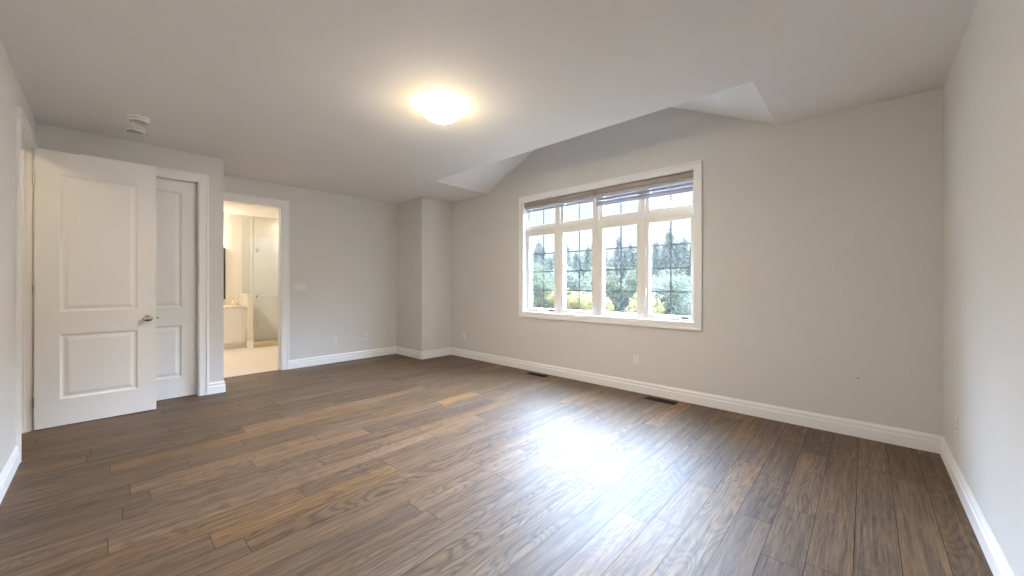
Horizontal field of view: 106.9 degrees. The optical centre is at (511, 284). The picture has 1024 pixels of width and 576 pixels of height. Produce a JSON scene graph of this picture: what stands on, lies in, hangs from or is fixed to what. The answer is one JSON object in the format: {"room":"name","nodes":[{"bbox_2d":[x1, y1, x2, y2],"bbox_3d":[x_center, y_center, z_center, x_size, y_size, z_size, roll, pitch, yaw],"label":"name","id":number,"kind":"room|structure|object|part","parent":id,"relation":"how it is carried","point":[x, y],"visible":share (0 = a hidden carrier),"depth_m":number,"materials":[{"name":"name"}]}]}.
{"room":"empty bedroom","nodes":[
{"label":"empty bedroom","id":0,"kind":"room"},
{"bbox_2d":[0,39,35,472],"bbox_3d":[-2.243,-0.155,1.425,6.074,2.840,0.120,0,0,43],"label":"wall","id":1,"kind":"structure","parent":0,"point":[11,93],"depth_m":2.47,"materials":[{"name":"beige paint"}]},
{"bbox_2d":[0,445,19,503],"bbox_3d":[-1.733,1.198,1.043,4.806,0.134,0.017,0,0,43],"label":"baseboard","id":2,"kind":"structure","parent":1,"relation":"attached to","point":[8,471],"depth_m":2.41,"materials":[{"name":"white paint"}]},
{"bbox_2d":[16,105,155,462],"bbox_3d":[-3.627,0.000,3.247,0.970,2.530,0.904,0,0,43],"label":"door","id":3,"kind":"structure","parent":1,"relation":"in","point":[86,225],"depth_m":3.46,"materials":[{"name":"white paint"}]},
{"bbox_3d":[-3.844,0.000,3.014,0.970,2.530,0.022,0,0,43],"label":"casing","id":4,"kind":"part","parent":3,"relation":"part of","materials":[{"name":"white paint"}]},
{"bbox_3d":[-3.608,0.337,3.757,0.069,0.066,0.077,0,0,43],"label":"knob","id":5,"kind":"part","parent":3,"relation":"part of","materials":[{"name":"silver metal"}]},
{"bbox_2d":[36,123,223,382],"bbox_3d":[-4.233,-0.155,4.222,0.890,2.840,1.501,0,0,43],"label":"wall","id":6,"kind":"structure","parent":0,"point":[48,137],"depth_m":4.26,"materials":[{"name":"beige paint"}]},
{"bbox_2d":[81,154,208,400],"bbox_3d":[-3.858,0.007,4.045,0.144,2.517,0.972,0,0,43],"label":"door","id":7,"kind":"structure","parent":6,"relation":"in","point":[182,197],"depth_m":4.24,"materials":[{"name":"white paint"}]},
{"bbox_2d":[209,381,225,394],"bbox_3d":[-4.136,1.198,4.225,0.787,0.134,1.398,0,0,43],"label":"baseboard","id":8,"kind":"structure","parent":6,"relation":"attached to","point":[219,386],"depth_m":4.41,"materials":[{"name":"white paint"}]},
{"bbox_2d":[238,294,253,347],"bbox_3d":[-5.478,0.733,7.811,0.735,1.065,0.115,0,0,43],"label":"wall","id":9,"kind":"structure","parent":0,"point":[246,300],"depth_m":7.58,"materials":[{"name":"beige paint"}]},
{"bbox_2d":[247,341,252,347],"bbox_3d":[-5.220,1.198,7.559,0.017,0.134,0.112,0,0,43],"label":"baseboard","id":10,"kind":"structure","parent":9,"relation":"attached to","point":[249,343],"depth_m":7.56,"materials":[{"name":"white paint"}]},
{"bbox_2d":[244,236,277,341],"bbox_3d":[-5.115,0.105,8.270,0.640,2.280,1.069,0,0,43],"label":"shower tile","id":11,"kind":"structure","parent":9,"relation":"attached to","point":[261,267],"depth_m":8.34,"materials":[{"name":"white tile"}]},
{"bbox_2d":[224,213,277,304],"bbox_3d":[-4.851,-0.105,6.705,3.400,2.740,3.240,0,0,43],"label":"wall","id":12,"kind":"structure","parent":0,"point":[236,227],"depth_m":8.02,"materials":[{"name":"beige paint"}]},
{"bbox_2d":[224,248,224,298],"bbox_3d":[-6.236,-0.225,7.516,0.027,1.060,0.900,0,0,43],"label":"wall mirror","id":13,"kind":"object","parent":12,"relation":"attached to","point":[224,248],"visible":0.12,"depth_m":7.83,"materials":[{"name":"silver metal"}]},
{"bbox_2d":[224,300,237,304],"bbox_3d":[-6.201,0.383,7.559,0.019,0.095,1.230,0,0,43],"label":"backsplash","id":14,"kind":"structure","parent":12,"relation":"attached to","point":[229,302],"depth_m":7.91,"materials":[{"name":"beige stone"}]},
{"bbox_2d":[224,175,395,359],"bbox_3d":[-2.874,-0.155,6.245,0.120,2.840,3.312,0,0,43],"label":"wall","id":15,"kind":"structure","parent":0,"point":[343,247],"depth_m":6.20,"materials":[{"name":"beige paint"}]},
{"bbox_2d":[224,192,288,369],"bbox_3d":[-3.688,0.013,5.372,0.164,2.504,0.918,0,0,43],"label":"door frame","id":16,"kind":"structure","parent":15,"relation":"in","point":[282,206],"depth_m":5.60,"materials":[{"name":"white paint"}]},
{"bbox_2d":[295,283,305,290],"bbox_3d":[-3.219,0.039,5.779,0.011,0.114,0.166,0,0,43],"label":"light switch","id":17,"kind":"object","parent":15,"relation":"attached to","point":[298,286],"visible":1,"depth_m":5.78,"materials":[{"name":"white plastic"}]},
{"bbox_2d":[289,346,395,368],"bbox_3d":[-2.720,1.198,6.311,0.017,0.134,1.776,0,0,43],"label":"baseboard","id":18,"kind":"structure","parent":15,"relation":"attached to","point":[326,359],"depth_m":6.20,"materials":[{"name":"white paint"}]},
{"bbox_2d":[396,197,450,350],"bbox_3d":[-1.571,-0.155,6.956,0.819,2.840,0.735,0,0,43],"label":"wall column","id":19,"kind":"structure","parent":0,"point":[423,225],"depth_m":6.65,"materials":[{"name":"beige paint"}]},
{"bbox_2d":[396,346,450,359],"bbox_3d":[-1.611,1.198,6.900,0.836,0.134,0.632,0,0,43],"label":"baseboard","id":20,"kind":"structure","parent":19,"relation":"attached to","point":[417,354],"depth_m":6.62,"materials":[{"name":"white paint"}]},
{"bbox_2d":[0,0,976,218],"bbox_3d":[-2.621,-2.007,3.991,10.364,1.065,6.267,0,0,43],"label":"ceiling","id":21,"kind":"structure","parent":0,"point":[319,95],"depth_m":2.63,"materials":[{"name":"paint"}]},
{"bbox_2d":[124,124,145,134],"bbox_3d":[-3.548,-1.451,3.571,0.150,0.046,0.150,0,0,43],"label":"smoke detector","id":22,"kind":"object","parent":21,"relation":"attached to","point":[133,129],"visible":1,"depth_m":3.54,"materials":[{"name":"white plastic"}]},
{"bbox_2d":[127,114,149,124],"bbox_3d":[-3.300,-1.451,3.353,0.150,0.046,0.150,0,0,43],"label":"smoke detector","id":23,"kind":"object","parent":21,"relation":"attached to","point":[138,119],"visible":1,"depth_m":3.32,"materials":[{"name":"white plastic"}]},
{"bbox_2d":[416,95,466,123],"bbox_3d":[-0.584,-1.405,3.127,0.413,0.137,0.406,0,0,43],"label":"ceiling lamp","id":24,"kind":"object","parent":21,"relation":"attached to","point":[438,109],"visible":1,"depth_m":3.02,"materials":[{"name":"white glass"}]},
{"bbox_2d":[0,345,992,575],"bbox_3d":[-2.665,1.340,4.032,10.244,0.150,6.267,0,0,43],"label":"floor","id":25,"kind":"structure","parent":0,"point":[392,464],"depth_m":2.36,"materials":[{"name":"brown wood"}]},
{"bbox_2d":[224,300,245,348],"bbox_3d":[-5.959,0.800,7.343,0.667,0.930,1.244,0,0,43],"label":"bathroom vanity","id":26,"kind":"object","parent":25,"relation":"on","point":[234,315],"visible":0.23,"depth_m":7.47,"materials":[{"name":"white paint"}]},
{"bbox_3d":[-5.497,0.813,7.409,0.020,0.675,0.370,0,0,43],"label":"door","id":27,"kind":"part","parent":26,"relation":"part of","materials":[{"name":"white paint"}]},
{"bbox_2d":[224,305,245,307],"bbox_3d":[-5.967,0.448,7.351,0.644,0.035,1.244,0,0,43],"label":"countertop","id":28,"kind":"structure","parent":26,"relation":"on","point":[225,306],"depth_m":7.50,"materials":[{"name":"beige stone"}]},
{"bbox_2d":[253,249,277,347],"bbox_3d":[-5.090,-0.035,8.210,0.760,2.600,1.122,0,0,43],"label":"shower enclosure","id":29,"kind":"object","parent":25,"relation":"on","point":[270,342],"visible":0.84,"depth_m":7.73,"materials":[{"name":"beige tile"}]},
{"bbox_2d":[526,372,547,376],"bbox_3d":[0.353,1.263,5.309,0.330,0.004,0.110,0,0,43],"label":"floor vent","id":30,"kind":"object","parent":25,"relation":"in","point":[530,373],"visible":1,"depth_m":5.31,"materials":[{"name":"black metal"}]},
{"bbox_2d":[644,396,677,404],"bbox_3d":[1.619,1.263,4.130,0.330,0.004,0.110,0,0,43],"label":"floor vent","id":31,"kind":"object","parent":25,"relation":"in","point":[647,397],"visible":1,"depth_m":4.12,"materials":[{"name":"black metal"}]},
{"bbox_2d":[451,87,942,435],"bbox_3d":[1.126,-0.637,4.919,6.145,3.805,0.200,0,0,43],"label":"wall","id":32,"kind":"structure","parent":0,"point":[822,236],"depth_m":3.54,"materials":[{"name":"beige paint"}]},
{"bbox_2d":[524,190,594,212],"bbox_3d":[0.629,-1.143,5.287,1.175,0.148,0.055,0,0,43],"label":"roller blind","id":33,"kind":"object","parent":32,"relation":"attached to","point":[586,195],"visible":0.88,"depth_m":5.23,"materials":[{"name":"fabric"}]},
{"bbox_3d":[0.634,-1.081,5.293,1.143,0.024,0.024,0,0,43],"label":"rail","id":34,"kind":"part","parent":33,"relation":"part of","materials":[{"name":"white plastic"}]},
{"bbox_2d":[519,160,701,330],"bbox_3d":[1.114,-0.407,4.913,2.567,1.789,0.220,0,0,43],"label":"window","id":35,"kind":"structure","parent":32,"relation":"attached to","point":[645,216],"depth_m":4.72,"materials":[{"name":"white paint"}]},
{"bbox_3d":[0.466,-1.014,5.554,0.543,0.371,0.060,0,0,43],"label":"sash","id":36,"kind":"part","parent":35,"relation":"part of","materials":[{"name":"clear glass"}]},
{"bbox_3d":[0.460,-0.192,5.548,0.543,1.148,0.078,0,0,43],"label":"sash","id":37,"kind":"part","parent":35,"relation":"part of","materials":[{"name":"white plastic"}]},
{"bbox_2d":[532,235,553,307],"bbox_3d":[0.465,-0.185,5.562,0.463,1.070,0.002,0,0,43],"label":"grille","id":38,"kind":"object","parent":35,"relation":"attached to","point":[543,253],"depth_m":5.58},
{"bbox_3d":[0.903,-0.192,5.135,0.555,1.148,0.078,0,0,43],"label":"sash","id":39,"kind":"part","parent":35,"relation":"part of","materials":[{"name":"white plastic"}]},
{"bbox_3d":[0.909,-1.014,5.142,0.555,0.371,0.060,0,0,43],"label":"sash","id":40,"kind":"part","parent":35,"relation":"part of","materials":[{"name":"white plastic"}]},
{"bbox_2d":[565,231,591,309],"bbox_3d":[0.912,-0.185,5.146,0.463,1.070,0.002,0,0,43],"label":"grille","id":41,"kind":"object","parent":35,"relation":"attached to","point":[579,251],"depth_m":5.16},
{"bbox_3d":[1.350,-0.192,4.719,0.555,1.148,0.078,0,0,43],"label":"sash","id":42,"kind":"part","parent":35,"relation":"part of","materials":[{"name":"white plastic"}]},
{"bbox_3d":[1.356,-1.014,4.725,0.555,0.371,0.060,0,0,43],"label":"sash","id":43,"kind":"part","parent":35,"relation":"part of","materials":[{"name":"white plastic"}]},
{"bbox_2d":[604,227,636,312],"bbox_3d":[1.360,-0.185,4.729,0.463,1.070,0.002,0,0,43],"label":"grille","id":44,"kind":"object","parent":35,"relation":"attached to","point":[621,247],"depth_m":4.73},
{"bbox_3d":[1.792,-0.192,4.306,0.543,1.148,0.078,0,0,43],"label":"sash","id":45,"kind":"part","parent":35,"relation":"part of","materials":[{"name":"white plastic"}]},
{"bbox_3d":[1.799,-1.014,4.313,0.543,0.371,0.060,0,0,43],"label":"sash","id":46,"kind":"part","parent":35,"relation":"part of","materials":[{"name":"clear glass"}]},
{"bbox_2d":[651,221,690,314],"bbox_3d":[1.807,-0.185,4.313,0.463,1.070,0.002,0,0,43],"label":"grille","id":47,"kind":"object","parent":35,"relation":"attached to","point":[670,244],"depth_m":4.32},
{"bbox_2d":[633,355,638,364],"bbox_3d":[1.458,0.887,4.467,0.070,0.114,0.009,0,0,43],"label":"wall outlet","id":48,"kind":"object","parent":32,"relation":"attached to","point":[635,357],"visible":1,"depth_m":4.46,"materials":[{"name":"white plastic"}]},
{"bbox_2d":[594,171,692,206],"bbox_3d":[1.509,-1.109,4.468,1.210,0.216,0.055,0,0,43],"label":"roller blind","id":49,"kind":"object","parent":32,"relation":"attached to","point":[686,176],"visible":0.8,"depth_m":4.41,"materials":[{"name":"fabric"}]},
{"bbox_3d":[1.514,-1.013,4.473,1.178,0.024,0.024,0,0,43],"label":"rail","id":50,"kind":"part","parent":49,"relation":"part of","materials":[{"name":"white plastic"}]},
{"bbox_2d":[451,347,941,453],"bbox_3d":[1.052,1.198,4.840,5.905,0.134,0.017,0,0,43],"label":"baseboard","id":51,"kind":"structure","parent":32,"relation":"attached to","point":[918,440],"depth_m":3.70,"materials":[{"name":"white paint"}]},
{"bbox_2d":[943,0,1023,575],"bbox_3d":[1.127,-0.155,0.500,0.120,2.840,6.267,0,0,43],"label":"wall","id":52,"kind":"structure","parent":0,"point":[983,88],"depth_m":1.80,"materials":[{"name":"beige paint"}]},
{"bbox_2d":[954,415,957,435],"bbox_3d":[2.815,0.893,2.407,0.009,0.114,0.070,0,0,43],"label":"wall outlet","id":53,"kind":"object","parent":52,"relation":"attached to","point":[956,418],"visible":1,"depth_m":2.38,"materials":[{"name":"white plastic"}]},
{"bbox_2d":[940,436,1014,575],"bbox_3d":[1.656,1.198,1.168,0.017,0.134,4.567,0,0,43],"label":"baseboard","id":54,"kind":"structure","parent":52,"relation":"attached to","point":[998,564],"depth_m":1.92,"materials":[{"name":"white paint"}]},
{"label":"outside","id":55,"kind":"structure","parent":0,"visible":0},
{"bbox_3d":[62.060,4.248,125.318,260.000,0.554,260.000,0,0,43],"label":"ground","id":56,"kind":"structure","parent":55,"visible":0},
{"bbox_2d":[533,246,540,301],"bbox_3d":[4.235,-1.051,66.616,4.784,11.458,4.867,0,0,-38],"label":"conifer tree","id":57,"kind":"object","parent":56,"relation":"on","point":[536,259],"visible":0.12,"depth_m":66.23,"materials":[{"name":"green plant"}]},
{"bbox_2d":[535,240,541,250],"bbox_3d":[6.548,-2.859,89.759,6.893,15.318,6.775,0,0,-39],"label":"conifer tree","id":58,"kind":"object","parent":56,"relation":"on","point":[538,245],"visible":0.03,"depth_m":89.47,"materials":[{"name":"green plant"}]},
{"bbox_2d":[533,270,553,307],"bbox_3d":[2.576,1.477,37.090,3.689,6.447,4.455,0,0,-16],"label":"leafy tree","id":59,"kind":"object","parent":56,"relation":"on","point":[538,279],"visible":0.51,"depth_m":36.02,"materials":[{"name":"green plant"}]},
{"bbox_2d":[533,262,553,296],"bbox_3d":[3.909,0.993,46.944,4.309,7.415,4.236,0,0,-1],"label":"broadleaf tree","id":60,"kind":"object","parent":56,"relation":"on","point":[538,266],"visible":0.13,"depth_m":46.35,"materials":[{"name":"green plant"}]},
{"bbox_2d":[539,244,547,273],"bbox_3d":[5.891,-1.546,73.644,5.596,12.513,5.693,0,0,-5],"label":"conifer tree","id":61,"kind":"object","parent":56,"relation":"on","point":[541,248],"visible":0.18,"depth_m":73.16,"materials":[{"name":"green plant"}]},
{"bbox_2d":[535,289,553,308],"bbox_3d":[4.065,2.605,36.346,3.546,4.586,2.941,0,0,32],"label":"shrub","id":62,"kind":"object","parent":56,"relation":"on","point":[549,298],"visible":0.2,"depth_m":36.09,"materials":[{"name":"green plant"}]},
{"bbox_2d":[546,258,553,278],"bbox_3d":[6.662,0.037,63.408,4.598,9.176,4.509,0,0,44],"label":"conifer tree","id":63,"kind":"object","parent":56,"relation":"on","point":[550,266],"visible":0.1,"depth_m":63.29,"materials":[{"name":"green plant"}]},
{"bbox_2d":[550,288,578,309],"bbox_3d":[4.870,2.602,35.752,3.404,4.594,2.824,0,0,45],"label":"shrub","id":64,"kind":"object","parent":56,"relation":"on","point":[568,297],"visible":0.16,"depth_m":35.03,"materials":[{"name":"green plant"}]},
{"bbox_2d":[566,244,572,266],"bbox_3d":[11.068,-1.729,77.105,5.631,12.906,5.729,0,0,31],"label":"conifer tree","id":65,"kind":"object","parent":56,"relation":"on","point":[568,259],"visible":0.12,"depth_m":76.77,"materials":[{"name":"green plant"}]},
{"bbox_2d":[553,264,591,299],"bbox_3d":[7.051,1.154,44.135,4.926,7.096,4.187,0,0,-6],"label":"broadleaf tree","id":66,"kind":"object","parent":56,"relation":"on","point":[571,283],"visible":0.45,"depth_m":43.58,"materials":[{"name":"green plant"}]},
{"bbox_2d":[571,252,580,273],"bbox_3d":[14.112,-1.355,83.777,6.357,12.246,6.831,0,0,-23],"label":"conifer tree","id":67,"kind":"object","parent":56,"relation":"on","point":[575,257],"visible":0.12,"depth_m":83.05,"materials":[{"name":"green plant"}]},
{"bbox_2d":[566,289,590,309],"bbox_3d":[6.040,2.638,34.214,3.404,4.499,2.824,0,0,37],"label":"shrub","id":68,"kind":"object","parent":56,"relation":"on","point":[575,302],"visible":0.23,"depth_m":33.71,"materials":[{"name":"green plant"}]},
{"bbox_2d":[575,260,582,282],"bbox_3d":[11.928,0.108,66.920,4.598,9.087,4.942,0,0,33],"label":"conifer tree","id":69,"kind":"object","parent":56,"relation":"on","point":[581,263],"visible":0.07,"depth_m":66.79,"materials":[{"name":"green plant"}]},
{"bbox_2d":[572,269,591,295],"bbox_3d":[9.652,1.312,49.476,4.017,6.704,3.950,0,0,7],"label":"broadleaf tree","id":70,"kind":"object","parent":56,"relation":"on","point":[586,273],"visible":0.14,"depth_m":49.59,"materials":[{"name":"green plant"}]},
{"bbox_2d":[578,245,591,308],"bbox_3d":[11.861,-0.743,59.197,4.758,10.799,4.677,0,0,43],"label":"conifer tree","id":71,"kind":"object","parent":56,"relation":"on","point":[588,257],"visible":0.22,"depth_m":58.80,"materials":[{"name":"green plant"}]},
{"bbox_2d":[580,294,613,311],"bbox_3d":[6.939,2.716,31.932,2.882,4.289,3.475,0,0,-13],"label":"shrub","id":72,"kind":"object","parent":56,"relation":"on","point":[588,305],"visible":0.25,"depth_m":31.27,"materials":[{"name":"green plant"}]},
{"bbox_2d":[585,265,626,311],"bbox_3d":[10.206,1.210,40.739,4.421,7.008,5.067,0,0,28],"label":"broadleaf tree","id":73,"kind":"object","parent":56,"relation":"on","point":[610,285],"visible":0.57,"depth_m":40.09,"materials":[{"name":"green plant"}]},
{"bbox_2d":[605,250,607,271],"bbox_3d":[15.431,-1.117,63.697,4.750,11.599,4.669,0,0,1],"label":"conifer tree","id":74,"kind":"object","parent":56,"relation":"on","point":[606,255],"visible":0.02,"depth_m":63.35,"materials":[{"name":"green plant"}]},
{"bbox_2d":[605,262,619,311],"bbox_3d":[14.566,0.588,56.525,3.937,7.996,4.014,0,0,27],"label":"conifer tree","id":75,"kind":"object","parent":56,"relation":"on","point":[608,264],"visible":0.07,"depth_m":55.97,"materials":[{"name":"green plant"}]},
{"bbox_2d":[611,236,624,282],"bbox_3d":[21.683,-2.500,75.778,6.849,14.619,6.717,0,0,42],"label":"conifer tree","id":76,"kind":"object","parent":56,"relation":"on","point":[616,262],"visible":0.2,"depth_m":75.58,"materials":[{"name":"green plant"}]},
{"bbox_2d":[617,248,628,305],"bbox_3d":[18.453,-0.700,61.836,4.949,10.759,5.046,0,0,33],"label":"conifer tree","id":77,"kind":"object","parent":56,"relation":"on","point":[625,259],"visible":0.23,"depth_m":61.68,"materials":[{"name":"green plant"}]},
{"bbox_2d":[610,276,636,312],"bbox_3d":[13.594,1.802,46.045,4.240,5.643,3.604,0,0,25],"label":"broadleaf tree","id":78,"kind":"object","parent":56,"relation":"on","point":[624,300],"visible":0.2,"depth_m":45.82,"materials":[{"name":"green plant"}]},
{"bbox_2d":[615,248,636,312],"bbox_3d":[16.803,-0.222,53.454,5.411,9.800,5.035,0,0,6],"label":"conifer tree","id":79,"kind":"object","parent":56,"relation":"on","point":[632,263],"visible":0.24,"depth_m":53.06,"materials":[{"name":"green plant"}]},
{"bbox_2d":[627,242,632,259],"bbox_3d":[21.094,-1.423,67.836,5.161,12.253,5.251,0,0,27],"label":"conifer tree","id":80,"kind":"object","parent":56,"relation":"on","point":[630,245],"visible":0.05,"depth_m":67.76,"materials":[{"name":"green plant"}]},
{"bbox_2d":[622,267,666,300],"bbox_3d":[13.101,1.450,37.813,3.704,6.395,3.768,0,0,-42],"label":"broadleaf tree","id":81,"kind":"object","parent":56,"relation":"on","point":[633,281],"visible":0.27,"depth_m":37.64,"materials":[{"name":"green plant"}]},
{"bbox_2d":[626,292,664,314],"bbox_3d":[9.931,2.661,27.256,3.546,4.435,2.941,0,0,-43],"label":"shrub","id":82,"kind":"object","parent":56,"relation":"on","point":[634,303],"visible":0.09,"depth_m":26.60,"materials":[{"name":"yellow plant"}]},
{"bbox_2d":[652,241,660,276],"bbox_3d":[24.379,-1.334,63.952,5.530,12.118,5.639,0,0,-2],"label":"conifer tree","id":83,"kind":"object","parent":56,"relation":"on","point":[656,254],"visible":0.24,"depth_m":63.78,"materials":[{"name":"green plant"}]},
{"bbox_2d":[656,246,677,307],"bbox_3d":[20.319,-0.250,50.354,4.487,9.748,4.410,0,0,29],"label":"conifer tree","id":84,"kind":"object","parent":56,"relation":"on","point":[663,260],"visible":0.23,"depth_m":50.27,"materials":[{"name":"green plant"}]},
{"bbox_2d":[662,228,675,265],"bbox_3d":[28.996,-2.732,69.363,6.687,15.047,6.573,0,0,-14],"label":"conifer tree","id":85,"kind":"object","parent":56,"relation":"on","point":[667,235],"visible":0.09,"depth_m":69.04,"materials":[{"name":"green plant"}]},
{"bbox_2d":[652,270,690,315],"bbox_3d":[12.062,1.815,28.912,4.872,5.840,4.756,0,0,19],"label":"leafy tree","id":86,"kind":"object","parent":56,"relation":"on","point":[676,299],"visible":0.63,"depth_m":28.16,"materials":[{"name":"green plant"}]},
{"bbox_2d":[656,269,687,295],"bbox_3d":[17.406,1.308,42.516,4.401,6.788,5.044,0,0,11],"label":"broadleaf tree","id":87,"kind":"object","parent":56,"relation":"on","point":[668,271],"visible":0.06,"depth_m":42.37,"materials":[{"name":"green plant"}]},
{"bbox_2d":[672,241,684,306],"bbox_3d":[24.606,-0.914,56.317,4.479,11.165,4.557,0,0,23],"label":"conifer tree","id":88,"kind":"object","parent":56,"relation":"on","point":[677,259],"visible":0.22,"depth_m":55.91,"materials":[{"name":"green plant"}]},
{"bbox_2d":[676,276,690,311],"bbox_3d":[16.776,1.828,34.691,3.550,5.584,4.177,0,0,18],"label":"broadleaf tree","id":89,"kind":"object","parent":56,"relation":"on","point":[687,278],"visible":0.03,"depth_m":35.26,"materials":[{"name":"green plant"}]},
{"bbox_2d":[680,237,689,277],"bbox_3d":[28.499,-1.484,62.085,7.037,12.525,6.549,0,0,-23],"label":"conifer tree","id":90,"kind":"object","parent":56,"relation":"on","point":[684,247],"visible":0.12,"depth_m":61.61,"materials":[{"name":"green plant"}]},
{"bbox_2d":[681,245,690,315],"bbox_3d":[22.851,-0.326,48.105,4.664,9.956,4.756,0,0,-7],"label":"conifer tree","id":91,"kind":"object","parent":56,"relation":"on","point":[688,270],"visible":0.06,"depth_m":47.83,"materials":[{"name":"green plant"}]}
]}

